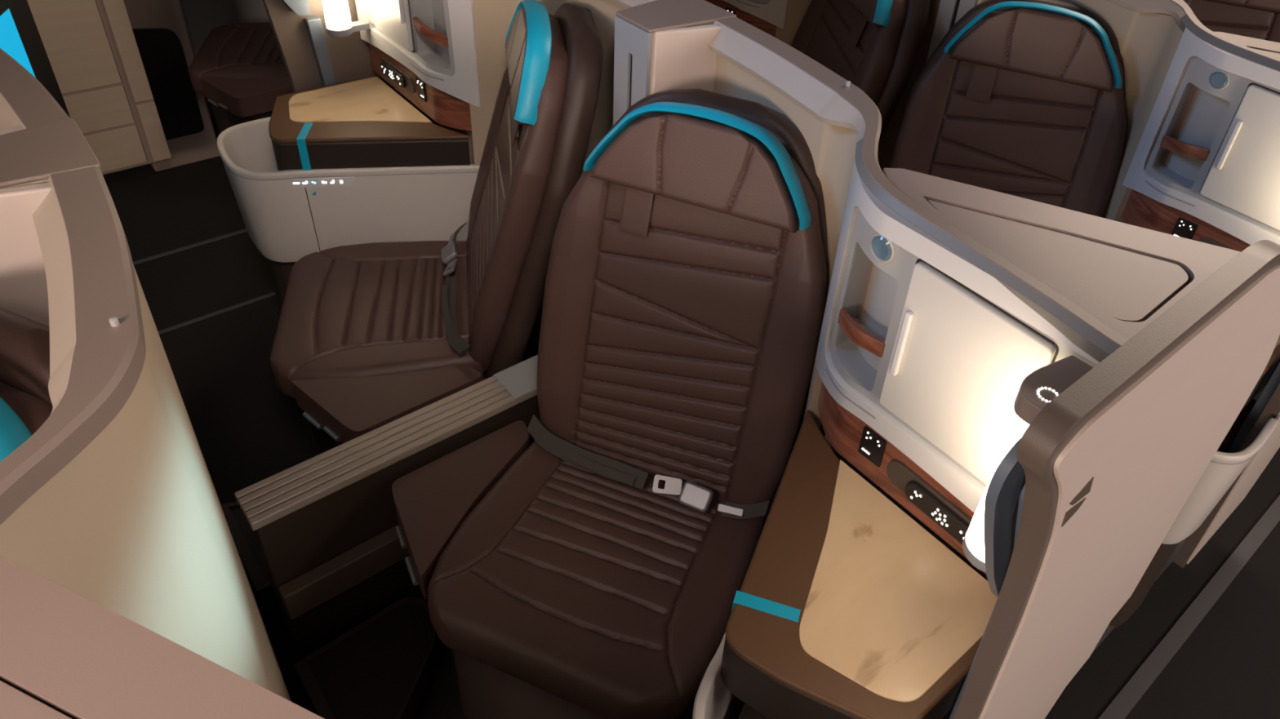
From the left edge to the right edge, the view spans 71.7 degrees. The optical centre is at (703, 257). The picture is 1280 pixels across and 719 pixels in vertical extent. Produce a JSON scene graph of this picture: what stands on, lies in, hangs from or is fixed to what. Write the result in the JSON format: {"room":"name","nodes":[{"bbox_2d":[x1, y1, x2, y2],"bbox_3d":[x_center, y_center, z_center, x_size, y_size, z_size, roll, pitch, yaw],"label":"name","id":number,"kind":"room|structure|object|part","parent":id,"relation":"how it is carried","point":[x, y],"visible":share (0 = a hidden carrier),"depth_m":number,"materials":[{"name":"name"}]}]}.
{"room":"aircraft cabin","nodes":[
{"label":"aircraft cabin","id":0,"kind":"room"},
{"bbox_2d":[179,0,270,115],"bbox_3d":[-1.240,-1.959,4.065,9.000,2.200,0.100,-23,44,-34],"label":"wall","id":1,"kind":"structure","parent":0,"point":[201,16],"depth_m":3.79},
{"bbox_2d":[102,115,1279,718],"bbox_3d":[0.427,0.246,3.108,9.000,0.050,5.700,-23,44,-34],"label":"floor","id":2,"kind":"structure","parent":0,"point":[248,432],"depth_m":2.47,"materials":[{"name":"black carpet"}]},
{"bbox_2d":[0,306,53,462],"bbox_3d":[-1.083,0.725,1.111,0.766,1.229,0.828,16,36,15],"label":"seat","id":3,"kind":"object","parent":2,"relation":"on","point":[25,402],"visible":0.12,"depth_m":0.99,"materials":[{"name":"brown leather"}]},
{"bbox_3d":[-0.877,0.188,0.976,0.452,0.167,0.093,16,36,15],"label":"trim","id":4,"kind":"part","parent":3,"relation":"part of","materials":[{"name":"teal leather"}]},
{"bbox_3d":[-0.924,0.499,1.130,0.580,0.778,0.271,16,36,15],"label":"backrest","id":5,"kind":"part","parent":3,"relation":"part of","materials":[{"name":"brown leather"}]},
{"bbox_2d":[0,48,70,135],"bbox_3d":[-1.413,0.116,1.855,0.394,1.281,1.108,-23,44,-34],"label":"shell","id":6,"kind":"object","parent":2,"relation":"on","point":[25,103],"visible":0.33,"depth_m":1.30,"materials":[{"name":"beige plastic"}]},
{"bbox_3d":[-1.039,0.357,1.572,0.176,1.268,0.058,-23,44,-34],"label":"corner panel","id":7,"kind":"part","parent":6,"relation":"part of","materials":[{"name":"beige plastic"}]},
{"bbox_2d":[0,0,70,117],"bbox_3d":[-1.498,-0.353,1.875,0.019,0.450,0.500,-4,36,-13],"label":"monitor","id":8,"kind":"object","parent":6,"relation":"attached to","point":[20,38],"visible":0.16,"depth_m":1.99,"materials":[{"name":"black plastic"}]},
{"bbox_2d":[26,0,171,174],"bbox_3d":[-2.208,-0.756,2.818,0.636,1.180,0.050,-23,44,-34],"label":"panel","id":9,"kind":"object","parent":2,"relation":"on","point":[91,46],"visible":0.69,"depth_m":3.04,"materials":[{"name":"beige laminate"}]},
{"bbox_3d":[-2.152,-0.876,2.752,0.385,0.800,0.006,-23,44,-34],"label":"panel","id":10,"kind":"part","parent":9,"relation":"part of","materials":[{"name":"beige laminate"}]},
{"bbox_3d":[-2.189,-0.482,3.029,0.385,0.145,0.006,-23,44,-34],"label":"panel","id":11,"kind":"part","parent":9,"relation":"part of","materials":[{"name":"beige laminate"}]},
{"bbox_3d":[-2.201,-0.354,3.119,0.385,0.150,0.006,-23,44,-34],"label":"panel","id":12,"kind":"part","parent":9,"relation":"part of","materials":[{"name":"beige laminate"}]},
{"bbox_2d":[0,118,282,675],"bbox_3d":[-0.981,0.391,1.526,0.214,1.274,0.166,-23,44,-34],"label":"trim strip","id":13,"kind":"object","parent":2,"relation":"on","point":[28,156],"visible":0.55,"depth_m":1.19,"materials":[{"name":"beige plastic"},{"name":"taupe brown plastic"}]},
{"bbox_2d":[0,166,324,718],"bbox_3d":[-0.626,0.693,1.136,0.394,1.281,1.108,-23,44,-34],"label":"shell","id":14,"kind":"object","parent":2,"relation":"on","point":[126,593],"visible":1,"depth_m":0.89,"materials":[{"name":"beige plastic"}]},
{"bbox_3d":[-0.934,0.435,1.474,0.179,1.268,0.022,-13,39,-24],"label":"corner panel","id":15,"kind":"part","parent":14,"relation":"part of","materials":[{"name":"beige plastic"}]},
{"bbox_3d":[-0.389,0.358,0.580,0.189,0.016,0.334,-23,44,-34],"label":"lid","id":16,"kind":"part","parent":14,"relation":"part of","materials":[{"name":"beige plastic"}]},
{"bbox_3d":[-0.730,0.581,1.316,0.139,1.242,0.623,-10,38,-20],"label":"curved panel","id":17,"kind":"part","parent":14,"relation":"part of","materials":[{"name":"beige plastic"}]},
{"bbox_2d":[0,556,324,718],"bbox_3d":[-0.398,0.604,0.805,0.364,0.681,0.504,-23,44,-34],"label":"countertop","id":18,"kind":"structure","parent":14,"relation":"on","point":[71,654],"depth_m":0.64,"materials":[{"name":"beige plastic"}]},
{"bbox_2d":[123,0,220,171],"bbox_3d":[-2.193,-0.878,3.448,0.250,1.000,0.386,-23,44,-34],"label":"console","id":19,"kind":"object","parent":2,"relation":"on","point":[159,28],"visible":0.59,"depth_m":3.42,"materials":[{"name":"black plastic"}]},
{"bbox_2d":[133,228,247,264],"bbox_3d":[-0.637,-0.559,4.067,8.800,0.005,0.014,-23,44,-34],"label":"trim","id":20,"kind":"structure","parent":2,"relation":"on","point":[244,230],"depth_m":3.16,"materials":[{"name":"grey metal"}]},
{"bbox_2d":[157,291,275,334],"bbox_3d":[-0.354,-0.352,3.809,8.800,0.005,0.012,-23,44,-34],"label":"trim","id":21,"kind":"structure","parent":2,"relation":"on","point":[272,294],"depth_m":2.88,"materials":[{"name":"grey metal"}]},
{"bbox_2d":[188,22,293,133],"bbox_3d":[-1.562,-0.921,3.393,0.828,1.229,0.766,-4,36,-13],"label":"seat","id":22,"kind":"object","parent":2,"relation":"on","point":[240,68],"visible":0.42,"depth_m":3.32,"materials":[{"name":"brown leather"}]},
{"bbox_3d":[-1.724,-0.612,3.676,0.450,0.375,0.498,-4,36,-13],"label":"seat","id":23,"kind":"part","parent":22,"relation":"part of","materials":[{"name":"brown leather"}]},
{"bbox_2d":[188,22,288,95],"bbox_3d":[-1.745,-0.801,3.532,0.490,0.105,0.566,-4,36,-13],"label":"cushion","id":24,"kind":"object","parent":22,"relation":"on","point":[242,50],"depth_m":3.41,"materials":[{"name":"brown leather"}]},
{"bbox_2d":[221,502,279,618],"bbox_3d":[-0.991,0.676,2.173,0.281,0.106,0.310,-23,44,-34],"label":"pad","id":25,"kind":"object","parent":2,"relation":"on","point":[242,531],"visible":0.14,"depth_m":2.05,"materials":[{"name":"leather"}]},
{"bbox_2d":[229,506,269,582],"bbox_3d":[-0.988,0.667,2.166,0.276,0.068,0.301,-23,44,-34],"label":"cushion","id":26,"kind":"object","parent":25,"relation":"on","point":[237,513],"depth_m":2.10,"materials":[{"name":"brown leather"}]},
{"bbox_2d":[216,75,479,312],"bbox_3d":[-1.034,-0.068,2.646,0.566,0.772,0.588,-23,44,-34],"label":"console","id":27,"kind":"object","parent":2,"relation":"on","point":[353,162],"visible":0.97,"depth_m":2.45,"materials":[{"name":"off-white plastic"},{"name":"tan brown leather"},{"name":"cream marble"}]},
{"bbox_2d":[262,0,394,93],"bbox_3d":[-1.013,-0.576,2.686,0.777,1.317,0.060,-23,44,-34],"label":"partition panel","id":28,"kind":"object","parent":27,"relation":"attached to","point":[313,59],"visible":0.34,"depth_m":2.54,"materials":[{"name":"plastic"}]},
{"bbox_3d":[-1.155,-0.796,2.313,0.182,0.353,0.011,-23,44,-34],"label":"sliding door","id":29,"kind":"part","parent":28,"relation":"part of","materials":[{"name":"white plastic"}]},
{"bbox_2d":[216,116,479,262],"bbox_3d":[-1.024,-0.182,2.566,0.566,0.307,0.588,-23,44,-34],"label":"tub","id":30,"kind":"object","parent":27,"relation":"in","point":[277,217],"depth_m":2.47,"materials":[{"name":"white plastic"}]},
{"bbox_2d":[293,596,439,718],"bbox_3d":[-0.661,0.918,1.871,0.281,0.106,0.310,-23,44,-34],"label":"pad","id":31,"kind":"object","parent":2,"relation":"on","point":[386,666],"visible":0.94,"depth_m":1.87,"materials":[{"name":"leather"}]},
{"bbox_2d":[234,355,540,655],"bbox_3d":[-0.565,0.526,2.090,0.904,0.470,0.150,-23,44,-34],"label":"divider","id":32,"kind":"object","parent":2,"relation":"on","point":[323,526],"visible":0.55,"depth_m":1.87,"materials":[{"name":"beige metal"}]},
{"bbox_2d":[269,0,603,455],"bbox_3d":[-0.652,0.025,2.164,0.828,1.229,0.766,-4,36,-13],"label":"seat","id":33,"kind":"object","parent":2,"relation":"on","point":[369,336],"visible":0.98,"depth_m":2.06,"materials":[{"name":"brown leather"}]},
{"bbox_2d":[269,240,483,399],"bbox_3d":[-0.836,0.145,2.304,0.490,0.105,0.566,-4,36,-13],"label":"cushion","id":34,"kind":"object","parent":33,"relation":"on","point":[373,308],"depth_m":2.22,"materials":[{"name":"brown leather"}]},
{"bbox_3d":[-0.814,0.335,2.447,0.450,0.375,0.498,-4,36,-13],"label":"seat","id":35,"kind":"part","parent":33,"relation":"part of","materials":[{"name":"brown leather"}]},
{"bbox_3d":[-0.473,-0.186,2.164,0.271,0.778,0.580,-4,36,-13],"label":"backrest","id":36,"kind":"part","parent":33,"relation":"part of","materials":[{"name":"brown leather"}]},
{"bbox_3d":[-0.392,-0.472,1.979,0.093,0.167,0.452,-4,36,-13],"label":"trim","id":37,"kind":"part","parent":33,"relation":"part of","materials":[{"name":"blue leather"}]},
{"bbox_2d":[394,0,655,346],"bbox_3d":[-0.542,-0.260,2.505,0.394,1.281,1.108,-23,44,-34],"label":"shell","id":38,"kind":"object","parent":2,"relation":"on","point":[492,19],"visible":0.11,"depth_m":2.23,"materials":[{"name":"beige plastic"}]},
{"bbox_2d":[355,0,480,131],"bbox_3d":[-0.790,-0.650,2.390,0.555,0.504,0.132,29,41,30],"label":"storage unit","id":39,"kind":"object","parent":38,"relation":"attached to","point":[433,42],"visible":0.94,"depth_m":2.35,"materials":[{"name":"white plastic"}]},
{"bbox_2d":[322,0,369,38],"bbox_3d":[-0.999,-0.762,2.418,0.120,0.307,0.080,-23,44,-34],"label":"reading lamp","id":40,"kind":"object","parent":39,"relation":"attached to","point":[339,24],"visible":1,"depth_m":2.44,"materials":[{"name":"white plastic"}]},
{"bbox_3d":[-1.013,-0.751,2.405,0.067,0.249,0.067,-23,44,-34],"label":"lamp shade","id":41,"kind":"part","parent":40,"relation":"part of","materials":[{"name":"white plastic"}]},
{"bbox_3d":[-0.842,-0.713,2.354,0.011,0.277,0.222,-23,44,-34],"label":"door","id":42,"kind":"part","parent":39,"relation":"part of","materials":[{"name":"white plastic"}]},
{"bbox_2d":[380,57,415,93],"bbox_3d":[-0.880,-0.520,2.525,0.019,0.052,0.210,-23,44,-34],"label":"remote control","id":43,"kind":"object","parent":39,"relation":"attached to","point":[390,70],"visible":1,"depth_m":2.50,"materials":[{"name":"black plastic"}]},
{"bbox_3d":[-0.789,-0.666,2.292,0.010,0.120,0.012,-23,44,-34],"label":"handle","id":44,"kind":"part","parent":39,"relation":"part of","materials":[{"name":"white plastic"}]},
{"bbox_3d":[-0.793,-0.702,2.355,0.056,0.310,0.460,-23,44,-34],"label":"inset panel","id":45,"kind":"part","parent":39,"relation":"part of","materials":[{"name":"grey plastic"}]},
{"bbox_2d":[415,76,426,102],"bbox_3d":[-0.780,-0.464,2.437,0.004,0.060,0.046,-23,44,-34],"label":"power socket","id":46,"kind":"object","parent":39,"relation":"attached to","point":[420,86],"depth_m":2.43,"materials":[{"name":"black plastic"}]},
{"bbox_2d":[394,88,474,164],"bbox_3d":[-0.705,-0.638,2.532,0.364,0.681,0.504,-23,44,-34],"label":"countertop","id":47,"kind":"structure","parent":38,"relation":"on","point":[468,133],"depth_m":2.51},
{"bbox_3d":[-0.369,-0.139,2.389,0.250,1.242,0.584,-23,44,-34],"label":"curved panel","id":48,"kind":"part","parent":38,"relation":"part of","materials":[{"name":"brown leather"}]},
{"bbox_3d":[-0.168,-0.019,2.222,0.176,1.268,0.058,-23,44,-34],"label":"corner panel","id":49,"kind":"part","parent":38,"relation":"part of","materials":[{"name":"beige plastic"}]},
{"bbox_2d":[391,88,827,718],"bbox_3d":[-0.212,0.348,1.761,0.766,1.229,0.828,16,36,15],"label":"seat","id":50,"kind":"object","parent":2,"relation":"on","point":[594,568],"visible":0.98,"depth_m":1.71,"materials":[{"name":"brown leather"}]},
{"bbox_3d":[-0.211,0.778,1.895,0.498,0.375,0.450,16,36,15],"label":"seat","id":51,"kind":"part","parent":50,"relation":"part of","materials":[{"name":"leather"}]},
{"bbox_2d":[427,440,764,718],"bbox_3d":[-0.208,0.606,1.730,0.566,0.106,0.490,16,36,15],"label":"cushion","id":52,"kind":"object","parent":50,"relation":"on","point":[607,597],"depth_m":1.65,"materials":[{"name":"brown leather"}]},
{"bbox_3d":[-0.053,0.123,1.780,0.580,0.778,0.271,16,36,15],"label":"backrest","id":53,"kind":"part","parent":50,"relation":"part of","materials":[{"name":"brown leather"}]},
{"bbox_3d":[-0.006,-0.188,1.626,0.452,0.167,0.093,16,36,15],"label":"trim","id":54,"kind":"part","parent":50,"relation":"part of","materials":[{"name":"leather"}]},
{"bbox_2d":[613,0,736,125],"bbox_3d":[-0.110,0.015,2.176,0.214,1.274,0.166,-23,44,-34],"label":"partition","id":55,"kind":"object","parent":2,"relation":"on","point":[635,27],"visible":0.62,"depth_m":1.80,"materials":[{"name":"beige plastic"}]},
{"bbox_3d":[-0.188,0.047,2.118,0.010,1.256,0.110,-23,44,-34],"label":"plate","id":56,"kind":"part","parent":55,"relation":"part of","materials":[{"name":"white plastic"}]},
{"bbox_2d":[692,409,997,718],"bbox_3d":[0.156,0.806,1.557,0.566,0.772,0.588,-23,44,-34],"label":"console","id":57,"kind":"object","parent":2,"relation":"on","point":[846,606],"visible":0.96,"depth_m":1.30,"materials":[{"name":"brown plastic"}]},
{"bbox_2d":[692,631,744,718],"bbox_3d":[0.110,0.685,1.480,0.330,0.307,0.741,-2,36,-10],"label":"tub","id":58,"kind":"object","parent":57,"relation":"in","point":[717,696],"depth_m":1.32,"materials":[{"name":"beige plastic"}]},
{"bbox_2d":[949,240,1279,718],"bbox_3d":[0.504,0.539,1.298,0.777,1.317,0.060,-23,44,-34],"label":"privacy wing","id":59,"kind":"object","parent":57,"relation":"attached to","point":[1078,509],"visible":1,"depth_m":0.96},
{"bbox_3d":[0.331,0.295,0.954,0.182,0.353,0.012,-23,44,-34],"label":"sliding door","id":60,"kind":"part","parent":59,"relation":"part of","materials":[{"name":"grey plastic"}]},
{"bbox_2d":[774,0,940,172],"bbox_3d":[0.329,-0.636,3.155,0.394,1.281,1.108,-23,44,-34],"label":"shell","id":61,"kind":"object","parent":2,"relation":"on","point":[797,10],"visible":0.02,"depth_m":2.97,"materials":[{"name":"beige plastic"}]},
{"bbox_2d":[705,0,788,36],"bbox_3d":[0.081,-1.027,3.041,0.555,0.504,0.132,29,41,30],"label":"storage unit","id":62,"kind":"object","parent":61,"relation":"attached to","point":[765,15],"visible":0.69,"depth_m":2.99,"materials":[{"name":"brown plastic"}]},
{"bbox_2d":[725,6,735,13],"bbox_3d":[0.091,-0.840,3.087,0.004,0.060,0.046,-23,44,-34],"label":"power socket","id":63,"kind":"object","parent":62,"relation":"attached to","point":[731,9],"depth_m":3.07,"materials":[{"name":"black plastic"}]},
{"bbox_3d":[0.097,-1.070,3.030,0.132,0.420,0.540,-23,44,-34],"label":"frame","id":64,"kind":"part","parent":62,"relation":"part of","materials":[{"name":"brown wood"}]},
{"bbox_3d":[0.078,-1.078,3.005,0.056,0.310,0.460,-23,44,-34],"label":"inset panel","id":65,"kind":"part","parent":62,"relation":"part of","materials":[{"name":"brown plastic"}]},
{"bbox_2d":[791,0,930,142],"bbox_3d":[0.219,-0.351,2.814,0.828,1.229,0.766,-4,36,-13],"label":"seat","id":66,"kind":"object","parent":2,"relation":"on","point":[873,45],"visible":0.21,"depth_m":2.56,"materials":[{"name":"brown leather"}]},
{"bbox_3d":[0.398,-0.562,2.815,0.271,0.778,0.580,-4,36,-13],"label":"backrest","id":67,"kind":"part","parent":66,"relation":"part of","materials":[{"name":"brown leather"}]},
{"bbox_3d":[0.479,-0.848,2.629,0.093,0.167,0.452,-4,36,-13],"label":"trim","id":68,"kind":"part","parent":66,"relation":"part of","materials":[{"name":"teal leather"}]},
{"bbox_2d":[651,16,1239,581],"bbox_3d":[0.245,0.317,1.786,0.394,1.281,1.108,-23,44,-34],"label":"shell","id":69,"kind":"object","parent":2,"relation":"on","point":[1099,282],"visible":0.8,"depth_m":1.27,"materials":[{"name":"beige plastic"}]},
{"bbox_3d":[-0.063,0.059,2.124,0.179,1.268,0.022,-13,39,-24],"label":"corner panel","id":70,"kind":"part","parent":69,"relation":"part of","materials":[{"name":"beige plastic"}]},
{"bbox_3d":[0.141,0.205,1.966,0.139,1.242,0.623,-10,38,-20],"label":"curved panel","id":71,"kind":"part","parent":69,"relation":"part of","materials":[{"name":"beige plastic"}]},
{"bbox_2d":[815,159,1099,574],"bbox_3d":[0.358,0.193,1.340,0.132,0.504,0.555,-16,40,-28],"label":"storage unit","id":72,"kind":"object","parent":69,"relation":"attached to","point":[939,365],"visible":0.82,"depth_m":1.30,"materials":[{"name":"white plastic"}]},
{"bbox_2d":[857,426,886,467],"bbox_3d":[0.280,0.315,1.467,0.004,0.060,0.046,-23,44,-34],"label":"power socket","id":73,"kind":"object","parent":72,"relation":"attached to","point":[872,446],"depth_m":1.47,"materials":[{"name":"black plastic"}]},
{"bbox_3d":[0.292,0.128,1.303,0.010,0.120,0.012,-23,44,-34],"label":"handle","id":74,"kind":"part","parent":72,"relation":"part of","materials":[{"name":"white plastic"}]},
{"bbox_2d":[886,459,972,545],"bbox_3d":[0.367,0.395,1.384,0.019,0.052,0.210,-23,44,-34],"label":"remote control","id":75,"kind":"object","parent":72,"relation":"attached to","point":[930,501],"visible":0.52,"depth_m":1.38,"materials":[{"name":"black plastic"}]},
{"bbox_3d":[0.347,0.152,1.289,0.046,0.310,0.463,-18,41,-30],"label":"inset panel","id":76,"kind":"part","parent":72,"relation":"part of","materials":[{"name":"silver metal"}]},
{"bbox_3d":[0.361,0.171,1.254,0.011,0.277,0.222,-23,44,-34],"label":"door","id":77,"kind":"part","parent":72,"relation":"part of","materials":[{"name":"white plastic"}]},
{"bbox_2d":[962,355,1093,573],"bbox_3d":[0.415,0.277,1.124,0.120,0.307,0.080,-23,44,-34],"label":"reading lamp","id":78,"kind":"object","parent":72,"relation":"attached to","point":[1042,386],"visible":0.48,"depth_m":1.06,"materials":[{"name":"white plastic"}]},
{"bbox_3d":[0.396,0.284,1.116,0.067,0.249,0.067,-23,44,-34],"label":"lamp shade","id":79,"kind":"part","parent":78,"relation":"part of","materials":[{"name":"white plastic"}]},
{"bbox_2d":[824,168,1239,581],"bbox_3d":[0.473,0.228,1.455,0.364,0.681,0.504,-23,44,-34],"label":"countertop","id":80,"kind":"structure","parent":69,"relation":"on","point":[1200,260],"depth_m":1.26,"materials":[{"name":"beige plastic"}]},
{"bbox_3d":[0.481,-0.018,1.230,0.189,0.016,0.334,-23,44,-34],"label":"lid","id":81,"kind":"part","parent":69,"relation":"part of","materials":[{"name":"beige plastic"}]},
{"bbox_2d":[926,0,978,62],"bbox_3d":[0.761,-0.361,2.826,0.214,1.274,0.166,-23,44,-34],"label":"post","id":82,"kind":"object","parent":2,"relation":"on","point":[950,11],"visible":0.02,"depth_m":2.53,"materials":[{"name":"beige plastic"}]},
{"bbox_2d":[819,0,1127,435],"bbox_3d":[0.659,-0.028,2.411,0.766,1.229,0.828,16,36,15],"label":"seat","id":83,"kind":"object","parent":2,"relation":"on","point":[1025,99],"visible":0.42,"depth_m":2.34,"materials":[{"name":"brown leather"}]},
{"bbox_3d":[0.818,-0.253,2.430,0.580,0.778,0.271,16,36,15],"label":"backrest","id":84,"kind":"part","parent":83,"relation":"part of","materials":[{"name":"brown leather"}]},
{"bbox_3d":[0.865,-0.565,2.276,0.452,0.167,0.093,16,36,15],"label":"trim","id":85,"kind":"part","parent":83,"relation":"part of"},
{"bbox_2d":[977,0,1279,222],"bbox_3d":[1.115,-0.059,2.436,0.394,1.281,1.108,-23,44,-34],"label":"shell","id":86,"kind":"object","parent":2,"relation":"on","point":[1148,33],"visible":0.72,"depth_m":2.21,"materials":[{"name":"beige plastic"}]},
{"bbox_3d":[0.808,-0.317,2.774,0.179,1.268,0.022,-13,39,-24],"label":"corner panel","id":87,"kind":"part","parent":86,"relation":"part of","materials":[{"name":"beige plastic"}]},
{"bbox_3d":[1.011,-0.171,2.616,0.139,1.242,0.623,-10,38,-20],"label":"curved panel","id":88,"kind":"part","parent":86,"relation":"part of","materials":[{"name":"beige plastic"}]},
{"bbox_2d":[1120,26,1279,252],"bbox_3d":[1.229,-0.183,1.990,0.132,0.504,0.555,-16,40,-28],"label":"storage unit","id":89,"kind":"object","parent":86,"relation":"attached to","point":[1220,181],"visible":0.93,"depth_m":2.01,"materials":[{"name":"white plastic"}]},
{"bbox_2d":[1171,217,1198,239],"bbox_3d":[1.151,-0.062,2.117,0.004,0.060,0.046,-23,44,-34],"label":"power socket","id":90,"kind":"object","parent":89,"relation":"attached to","point":[1183,227],"depth_m":2.11,"materials":[{"name":"black plastic"}]},
{"bbox_3d":[1.217,-0.225,1.939,0.046,0.310,0.463,-18,41,-30],"label":"inset panel","id":91,"kind":"part","parent":89,"relation":"part of","materials":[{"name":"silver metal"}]},
{"bbox_2d":[1198,237,1235,250],"bbox_3d":[1.238,0.019,2.034,0.019,0.052,0.210,-23,44,-34],"label":"remote control","id":92,"kind":"object","parent":89,"relation":"attached to","point":[1206,240],"visible":0.12,"depth_m":2.07,"materials":[{"name":"black plastic"}]},
{"bbox_3d":[1.163,-0.248,1.953,0.010,0.120,0.012,-23,44,-34],"label":"handle","id":93,"kind":"part","parent":89,"relation":"part of","materials":[{"name":"white plastic"}]},
{"bbox_3d":[1.232,-0.206,1.904,0.011,0.277,0.222,-23,44,-34],"label":"door","id":94,"kind":"part","parent":89,"relation":"part of","materials":[{"name":"white plastic"}]},
{"bbox_3d":[1.352,-0.394,1.880,0.189,0.016,0.334,-23,44,-34],"label":"lid","id":95,"kind":"part","parent":86,"relation":"part of","materials":[{"name":"beige plastic"}]},
{"bbox_2d":[1092,537,1186,653],"bbox_3d":[2.642,0.199,3.404,5.080,0.020,0.022,-23,44,-34],"label":"trim","id":96,"kind":"structure","parent":2,"relation":"on","point":[1109,628],"depth_m":2.32,"materials":[{"name":"plastic"}]},
{"bbox_2d":[1098,495,1279,718],"bbox_3d":[1.312,0.871,2.284,8.800,0.006,0.038,-23,44,-34],"label":"floor track","id":97,"kind":"structure","parent":2,"relation":"on","point":[1135,689],"depth_m":2.21,"materials":[{"name":"grey metal"}]},
{"bbox_2d":[1108,334,1279,630],"bbox_3d":[1.027,0.430,2.207,0.566,0.772,0.588,-23,44,-34],"label":"console","id":98,"kind":"object","parent":2,"relation":"on","point":[1224,468],"visible":0.16,"depth_m":1.87,"materials":[{"name":"white plastic"}]},
{"bbox_2d":[1161,417,1278,544],"bbox_3d":[0.981,0.308,2.130,0.330,0.307,0.741,-2,36,-10],"label":"tub","id":99,"kind":"object","parent":98,"relation":"in","point":[1224,468],"depth_m":1.83,"materials":[{"name":"beige plastic"}]},
{"bbox_2d":[1173,361,1279,568],"bbox_3d":[1.375,0.163,1.948,0.777,1.317,0.060,-23,44,-34],"label":"partition","id":100,"kind":"object","parent":98,"relation":"attached to","point":[1267,406],"visible":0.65,"depth_m":2.06,"materials":[{"name":"beige plastic"}]},
{"bbox_3d":[1.395,0.174,1.940,0.753,1.290,0.010,-23,44,-34],"label":"panel","id":101,"kind":"part","parent":100,"relation":"part of","materials":[{"name":"beige plastic"}]},
{"bbox_2d":[1183,0,1279,42],"bbox_3d":[1.530,-0.404,3.061,0.766,1.229,0.828,16,36,15],"label":"seat","id":102,"kind":"object","parent":2,"relation":"on","point":[1255,19],"visible":0.04,"depth_m":2.95,"materials":[{"name":"brown leather"}]}
]}

